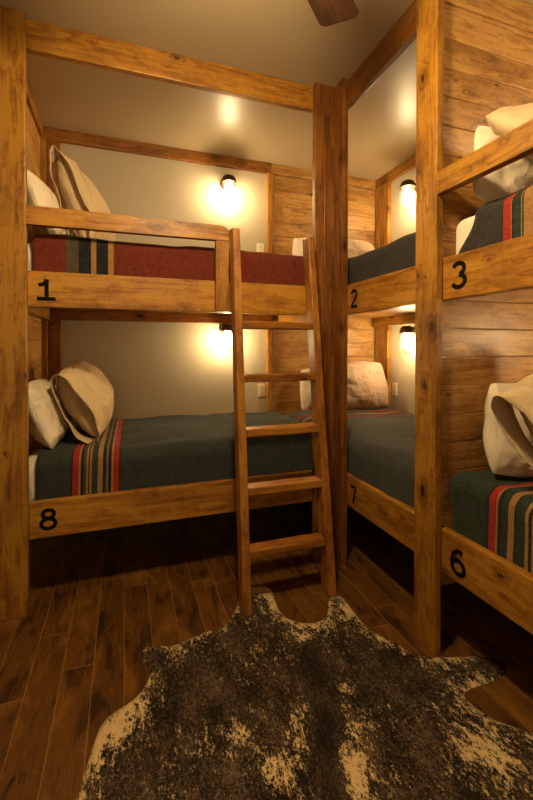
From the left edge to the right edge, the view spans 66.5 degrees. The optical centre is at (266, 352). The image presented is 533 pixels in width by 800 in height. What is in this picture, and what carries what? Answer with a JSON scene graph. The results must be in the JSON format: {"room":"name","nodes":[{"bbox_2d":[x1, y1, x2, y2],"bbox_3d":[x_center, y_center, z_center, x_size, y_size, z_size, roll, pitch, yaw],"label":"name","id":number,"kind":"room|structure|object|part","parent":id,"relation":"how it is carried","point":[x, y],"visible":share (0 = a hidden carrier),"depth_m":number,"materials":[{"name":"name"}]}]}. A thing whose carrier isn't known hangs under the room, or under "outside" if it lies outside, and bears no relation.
{"room":"dormitory","nodes":[
{"label":"dormitory","id":0,"kind":"room"},
{"bbox_2d":[36,129,375,420],"bbox_3d":[-1.082,-0.193,3.370,4.800,3.000,0.120,0,1,-19],"label":"wall","id":1,"kind":"structure","parent":0,"point":[153,369],"depth_m":3.40,"materials":[{"name":"beige paint"}]},
{"bbox_2d":[47,139,61,384],"bbox_3d":[-1.614,-0.396,3.096,0.088,2.412,0.040,0,1,-19],"label":"trim","id":2,"kind":"structure","parent":1,"relation":"attached to","point":[54,326],"depth_m":3.08,"materials":[{"name":"brown wood"}]},
{"bbox_2d":[44,127,271,173],"bbox_3d":[-0.816,-1.648,3.363,1.817,0.088,0.040,0,1,-19],"label":"trim","id":3,"kind":"structure","parent":1,"relation":"attached to","point":[64,136],"depth_m":3.31,"materials":[{"name":"brown wood"}]},
{"bbox_2d":[219,324,231,351],"bbox_3d":[-0.338,-0.129,3.471,0.128,0.258,0.182,0,1,-19],"label":"wall lamp","id":4,"kind":"object","parent":1,"relation":"attached to","point":[225,329],"visible":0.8,"depth_m":3.41,"materials":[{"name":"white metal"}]},
{"bbox_3d":[-0.329,-0.109,3.446,0.078,0.142,0.078,0,1,-19],"label":"bulb","id":5,"kind":"part","parent":4,"relation":"part of","materials":[{"name":"beige glass"}]},
{"bbox_2d":[220,174,236,204],"bbox_3d":[-0.326,-1.379,3.461,0.128,0.258,0.182,0,1,-19],"label":"wall lamp","id":6,"kind":"object","parent":1,"relation":"attached to","point":[227,182],"visible":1,"depth_m":3.40,"materials":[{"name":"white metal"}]},
{"bbox_3d":[-0.317,-1.359,3.436,0.078,0.142,0.078,0,1,-19],"label":"bulb","id":7,"kind":"part","parent":6,"relation":"part of","materials":[{"name":"beige glass"}]},
{"bbox_2d":[256,243,263,251],"bbox_3d":[-0.056,-0.920,3.655,0.072,0.118,0.010,0,1,-19],"label":"wall outlet","id":8,"kind":"object","parent":1,"relation":"attached to","point":[259,246],"visible":0.62,"depth_m":3.65,"materials":[{"name":"beige plastic"}]},
{"bbox_2d":[258,384,264,396],"bbox_3d":[-0.046,0.343,3.672,0.072,0.118,0.010,0,1,-19],"label":"wall outlet","id":9,"kind":"object","parent":1,"relation":"attached to","point":[261,387],"visible":1,"depth_m":3.67,"materials":[{"name":"beige plastic"}]},
{"bbox_2d":[266,172,271,411],"bbox_3d":[0.022,-0.301,3.671,0.040,2.612,0.045,0,1,-19],"label":"trim","id":10,"kind":"structure","parent":1,"relation":"attached to","point":[268,175],"depth_m":3.65,"materials":[{"name":"brown wood"}]},
{"bbox_2d":[0,501,532,799],"bbox_3d":[-0.122,1.388,0.662,4.800,0.100,5.900,0,1,-19],"label":"floor","id":11,"kind":"structure","parent":0,"point":[99,598],"depth_m":2.04,"materials":[{"name":"brown wood"}]},
{"bbox_2d":[0,6,334,620],"bbox_3d":[-0.630,-0.186,2.840,1.905,3.000,1.176,0,1,-19],"label":"bunk bed","id":12,"kind":"object","parent":11,"relation":"on","point":[27,298],"visible":0.67,"depth_m":2.21,"materials":[{"name":"brown wood"}]},
{"bbox_3d":[-1.269,-0.177,2.013,0.149,3.000,0.041,0,1,-19],"label":"post","id":13,"kind":"part","parent":12,"relation":"part of","materials":[{"name":"brown wood"}]},
{"bbox_2d":[28,242,31,270],"bbox_3d":[-0.613,-0.470,2.864,1.830,0.254,1.020,0,1,-19],"label":"mattress","id":14,"kind":"object","parent":12,"relation":"on","point":[29,244],"visible":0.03,"depth_m":2.11,"materials":[{"name":"white fabric"}]},
{"bbox_2d":[32,234,304,285],"bbox_3d":[-0.537,-0.427,2.848,1.765,0.429,0.984,0,1,-19],"label":"blanket","id":15,"kind":"object","parent":14,"relation":"on","point":[50,252],"visible":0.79,"depth_m":2.29,"materials":[{"name":"red fabric"}]},
{"bbox_2d":[27,170,69,236],"bbox_3d":[-1.320,-0.802,2.412,0.258,0.380,0.584,0,1,-16],"label":"pillow","id":16,"kind":"object","parent":15,"relation":"on","point":[39,193],"visible":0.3,"depth_m":2.18,"materials":[{"name":"white fabric"}]},
{"bbox_2d":[50,145,114,240],"bbox_3d":[-1.180,-0.925,2.674,0.308,0.569,0.596,0,1,-7],"label":"pillow","id":17,"kind":"object","parent":15,"relation":"on","point":[76,191],"visible":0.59,"depth_m":2.45,"materials":[{"name":"beige fabric"}]},
{"bbox_3d":[-1.516,-0.285,2.550,0.020,2.601,1.133,0,1,-19],"label":"panel","id":18,"kind":"part","parent":12,"relation":"part of","materials":[{"name":"brown wood"}]},
{"bbox_2d":[29,443,43,500],"bbox_3d":[-0.614,0.700,2.877,1.830,0.274,1.020,0,1,-19],"label":"mattress","id":19,"kind":"object","parent":12,"relation":"on","point":[33,456],"visible":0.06,"depth_m":2.13,"materials":[{"name":"white fabric"}]},
{"bbox_2d":[35,411,311,499],"bbox_3d":[-0.536,0.738,2.862,1.756,0.471,0.982,0,1,-19],"label":"blanket","id":20,"kind":"object","parent":19,"relation":"on","point":[158,451],"visible":0.73,"depth_m":2.41,"materials":[{"name":"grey fabric"}]},
{"bbox_2d":[28,378,71,448],"bbox_3d":[-1.323,0.348,2.441,0.243,0.368,0.575,0,1,-20],"label":"pillow","id":21,"kind":"object","parent":20,"relation":"on","point":[48,426],"visible":0.7,"depth_m":2.23,"materials":[{"name":"white fabric"}]},
{"bbox_2d":[50,361,113,443],"bbox_3d":[-1.156,0.304,2.620,0.309,0.481,0.724,0,1,-12],"label":"pillow","id":22,"kind":"object","parent":20,"relation":"on","point":[82,388],"visible":1,"depth_m":2.41,"materials":[{"name":"beige fabric"}]},
{"bbox_3d":[-0.710,-0.686,2.206,1.036,0.093,0.040,0,1,-19],"label":"guard rail","id":23,"kind":"part","parent":12,"relation":"part of","materials":[{"name":"brown wood"}]},
{"bbox_3d":[-0.470,-0.325,2.338,1.870,0.183,0.040,0,1,-19],"label":"bed rail","id":24,"kind":"part","parent":12,"relation":"part of","materials":[{"name":"brown wood"}]},
{"bbox_3d":[-0.470,0.860,2.351,1.870,0.189,0.040,0,1,-19],"label":"bed rail","id":25,"kind":"part","parent":12,"relation":"part of","materials":[{"name":"brown wood"}]},
{"bbox_2d":[229,228,336,615],"bbox_3d":[0.074,0.304,2.270,0.526,2.020,0.365,0,1,-19],"label":"ladder","id":26,"kind":"object","parent":11,"relation":"on","point":[247,551],"visible":1,"depth_m":2.23,"materials":[{"name":"brown wood"}]},
{"bbox_2d":[76,586,532,799],"bbox_3d":[0.266,1.327,1.108,1.845,0.011,2.433,0,1,-19],"label":"cowhide rug","id":27,"kind":"object","parent":11,"relation":"on","point":[265,704],"visible":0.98,"depth_m":1.44,"materials":[{"name":"brown fur"}]},
{"bbox_2d":[272,0,520,655],"bbox_3d":[0.894,-0.186,2.906,1.095,3.000,2.067,0,1,-19],"label":"bunk bed","id":28,"kind":"object","parent":11,"relation":"on","point":[412,295],"visible":0.55,"depth_m":2.10,"materials":[{"name":"brown wood"}]},
{"bbox_3d":[0.569,-0.299,3.874,1.066,2.601,0.020,0,1,-19],"label":"headboard panel","id":29,"kind":"part","parent":28,"relation":"part of","materials":[{"name":"brown wood"}]},
{"bbox_3d":[0.444,-0.329,2.745,0.040,0.183,1.970,0,1,-19],"label":"bed rail","id":30,"kind":"part","parent":28,"relation":"part of","materials":[{"name":"brown wood"}]},
{"bbox_3d":[0.444,0.856,2.758,0.040,0.189,1.970,0,1,-19],"label":"bed rail","id":31,"kind":"part","parent":28,"relation":"part of","materials":[{"name":"brown wood"}]},
{"bbox_3d":[0.725,-0.174,1.822,0.036,3.000,0.134,0,1,-19],"label":"post","id":32,"kind":"part","parent":28,"relation":"part of","materials":[{"name":"brown wood"}]},
{"bbox_2d":[437,0,532,634],"bbox_3d":[1.588,-0.165,1.013,1.125,3.000,2.059,0,1,-19],"label":"bunk bed","id":33,"kind":"object","parent":11,"relation":"on","point":[488,44],"visible":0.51,"depth_m":1.83,"materials":[{"name":"brown wood"}]},
{"bbox_2d":[456,216,474,254],"bbox_3d":[1.620,-0.449,1.063,1.015,0.254,1.937,0,1,-19],"label":"mattress","id":34,"kind":"object","parent":33,"relation":"on","point":[464,227],"visible":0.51,"depth_m":1.75,"materials":[{"name":"white fabric"}]},
{"bbox_2d":[458,184,532,253],"bbox_3d":[1.595,-0.496,1.056,1.008,0.288,1.846,0,1,-19],"label":"blanket","id":35,"kind":"object","parent":34,"relation":"on","point":[509,217],"visible":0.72,"depth_m":1.54,"materials":[{"name":"grey fabric"}]},
{"bbox_2d":[472,126,532,201],"bbox_3d":[1.163,-0.763,1.810,0.654,0.411,0.207,0,1,-15],"label":"pillow","id":36,"kind":"object","parent":34,"relation":"on","point":[516,176],"visible":0.41,"depth_m":1.68,"materials":[{"name":"white fabric"}]},
{"bbox_2d":[486,103,532,158],"bbox_3d":[1.222,-0.841,1.605,0.626,0.330,0.372,0,1,-13],"label":"pillow","id":37,"kind":"object","parent":36,"relation":"on","point":[502,120],"visible":0.71,"depth_m":1.57,"materials":[{"name":"beige fabric"}]},
{"bbox_3d":[1.059,-0.716,0.875,0.040,0.098,1.862,0,1,-19],"label":"guard rail","id":38,"kind":"part","parent":33,"relation":"part of","materials":[{"name":"brown wood"}]},
{"bbox_3d":[1.117,0.877,0.849,0.040,0.189,2.041,0,1,-19],"label":"bed rail","id":39,"kind":"part","parent":33,"relation":"part of","materials":[{"name":"brown wood"}]},
{"bbox_3d":[1.117,-0.307,0.836,0.040,0.183,2.041,0,1,-19],"label":"bed rail","id":40,"kind":"part","parent":33,"relation":"part of","materials":[{"name":"brown wood"}]},
{"bbox_3d":[1.620,0.721,1.076,1.015,0.274,1.937,0,1,-19],"label":"mattress","id":41,"kind":"object","parent":33,"relation":"on","visible":0},
{"bbox_2d":[450,469,532,573],"bbox_3d":[1.589,0.667,1.084,1.008,0.277,1.875,0,1,-19],"label":"blanket","id":42,"kind":"object","parent":41,"relation":"on","point":[491,510],"visible":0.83,"depth_m":1.60,"materials":[{"name":"green fabric"}]},
{"bbox_2d":[483,383,532,477],"bbox_3d":[1.230,0.349,1.818,0.643,0.433,0.280,0,1,-23],"label":"pillow","id":43,"kind":"object","parent":42,"relation":"on","point":[503,459],"visible":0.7,"depth_m":1.69,"materials":[{"name":"white fabric"}]},
{"bbox_2d":[491,374,532,466],"bbox_3d":[1.188,0.239,1.576,0.722,0.545,0.259,0,1,-29],"label":"pillow","id":44,"kind":"object","parent":42,"relation":"on","point":[520,396],"visible":1,"depth_m":1.52,"materials":[{"name":"beige fabric"}]},
{"bbox_2d":[0,0,532,180],"bbox_3d":[-0.121,-1.712,0.627,4.800,0.100,5.900,0,1,-19],"label":"ceiling","id":45,"kind":"structure","parent":0,"point":[282,39],"depth_m":2.48,"materials":[{"name":"beige paint"}]},
{"bbox_2d":[307,0,358,26],"bbox_3d":[-0.028,-1.436,1.119,1.032,0.460,1.032,0,1,-14],"label":"ceiling fan","id":46,"kind":"object","parent":45,"relation":"hanging from","point":[326,12],"visible":1,"depth_m":1.63,"materials":[{"name":"brown wood"}]},
{"bbox_2d":[391,167,518,413],"bbox_3d":[2.114,-0.169,1.369,0.102,3.000,5.780,0,1,-19],"label":"wall","id":47,"kind":"structure","parent":0,"point":[403,221],"depth_m":3.70,"materials":[{"name":"beige paint"}]},
{"bbox_2d":[375,187,379,362],"bbox_3d":[1.108,-0.305,4.009,0.040,2.612,0.079,0,1,-19],"label":"trim","id":48,"kind":"structure","parent":47,"relation":"attached to","point":[377,191],"depth_m":3.99,"materials":[{"name":"brown wood"}]},
{"bbox_2d":[380,182,390,407],"bbox_3d":[1.142,-0.304,3.911,0.040,2.612,0.125,0,1,-19],"label":"trim","id":49,"kind":"structure","parent":47,"relation":"attached to","point":[385,189],"depth_m":3.87,"materials":[{"name":"brown wood"}]},
{"bbox_2d":[392,382,396,395],"bbox_3d":[1.198,0.345,3.804,0.010,0.118,0.072,0,1,-19],"label":"wall outlet","id":50,"kind":"object","parent":47,"relation":"attached to","point":[394,385],"visible":1,"depth_m":3.80,"materials":[{"name":"beige plastic"}]},
{"bbox_2d":[375,154,415,188],"bbox_3d":[1.425,-1.645,3.095,0.040,0.088,1.985,0,1,-19],"label":"trim","id":51,"kind":"structure","parent":47,"relation":"attached to","point":[409,164],"depth_m":3.70,"materials":[{"name":"brown wood"}]},
{"bbox_2d":[399,326,414,353],"bbox_3d":[1.222,-0.113,3.473,0.182,0.258,0.128,0,1,-19],"label":"wall lamp","id":52,"kind":"object","parent":47,"relation":"attached to","point":[407,340],"visible":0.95,"depth_m":3.43,"materials":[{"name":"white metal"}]},
{"bbox_3d":[1.197,-0.094,3.464,0.078,0.142,0.078,0,1,-19],"label":"bulb","id":53,"kind":"part","parent":52,"relation":"part of","materials":[{"name":"beige glass"}]},
{"bbox_2d":[400,179,415,209],"bbox_3d":[1.223,-1.343,3.459,0.182,0.258,0.128,0,1,-19],"label":"wall lamp","id":54,"kind":"object","parent":47,"relation":"attached to","point":[406,186],"visible":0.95,"depth_m":3.42,"materials":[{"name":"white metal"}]},
{"bbox_3d":[1.197,-1.323,3.450,0.078,0.142,0.078,0,1,-19],"label":"bulb","id":55,"kind":"part","parent":54,"relation":"part of","materials":[{"name":"beige glass"}]},
{"bbox_3d":[0.935,0.708,2.954,0.967,0.259,1.965,0,1,-19],"label":"mattress","id":56,"kind":"object","parent":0,"visible":0},
{"bbox_2d":[300,368,311,409],"bbox_3d":[0.501,0.338,3.747,0.419,0.386,0.216,0,1,-26],"label":"pillow","id":57,"kind":"object","parent":56,"relation":"on","point":[305,387],"visible":0.3,"depth_m":3.65,"materials":[{"name":"white fabric"}]},
{"bbox_2d":[288,407,414,507],"bbox_3d":[0.951,0.766,2.853,1.007,0.521,1.828,0,1,-19],"label":"blanket","id":58,"kind":"object","parent":56,"relation":"on","point":[380,441],"visible":0.38,"depth_m":2.46,"materials":[{"name":"fabric"}]},
{"bbox_2d":[347,361,387,409],"bbox_3d":[0.842,0.303,3.704,0.614,0.441,0.238,0,1,-22],"label":"pillow","id":59,"kind":"object","parent":58,"relation":"on","point":[367,387],"visible":0.6,"depth_m":3.64,"materials":[{"name":"beige fabric"}]},
{"bbox_3d":[0.936,-0.467,2.941,0.967,0.249,1.965,0,1,-19],"label":"mattress","id":60,"kind":"object","parent":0,"visible":0},
{"bbox_2d":[292,238,302,255],"bbox_3d":[0.429,-0.834,3.641,0.405,0.380,0.243,0,1,0],"label":"pillow","id":61,"kind":"object","parent":60,"relation":"on","point":[297,249],"visible":0.1,"depth_m":3.57,"materials":[{"name":"white fabric"}]},
{"bbox_2d":[348,239,374,257],"bbox_3d":[0.773,-0.834,3.729,0.582,0.425,0.279,0,1,-20],"label":"pillow","id":62,"kind":"object","parent":60,"relation":"on","point":[355,247],"visible":0.19,"depth_m":3.66,"materials":[{"name":"beige fabric"}]},
{"bbox_2d":[348,232,415,284],"bbox_3d":[0.985,-0.393,2.757,0.999,0.516,1.648,0,1,-19],"label":"blanket","id":63,"kind":"object","parent":60,"relation":"on","point":[400,254],"visible":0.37,"depth_m":2.23,"materials":[{"name":"grey fabric"}]}
]}

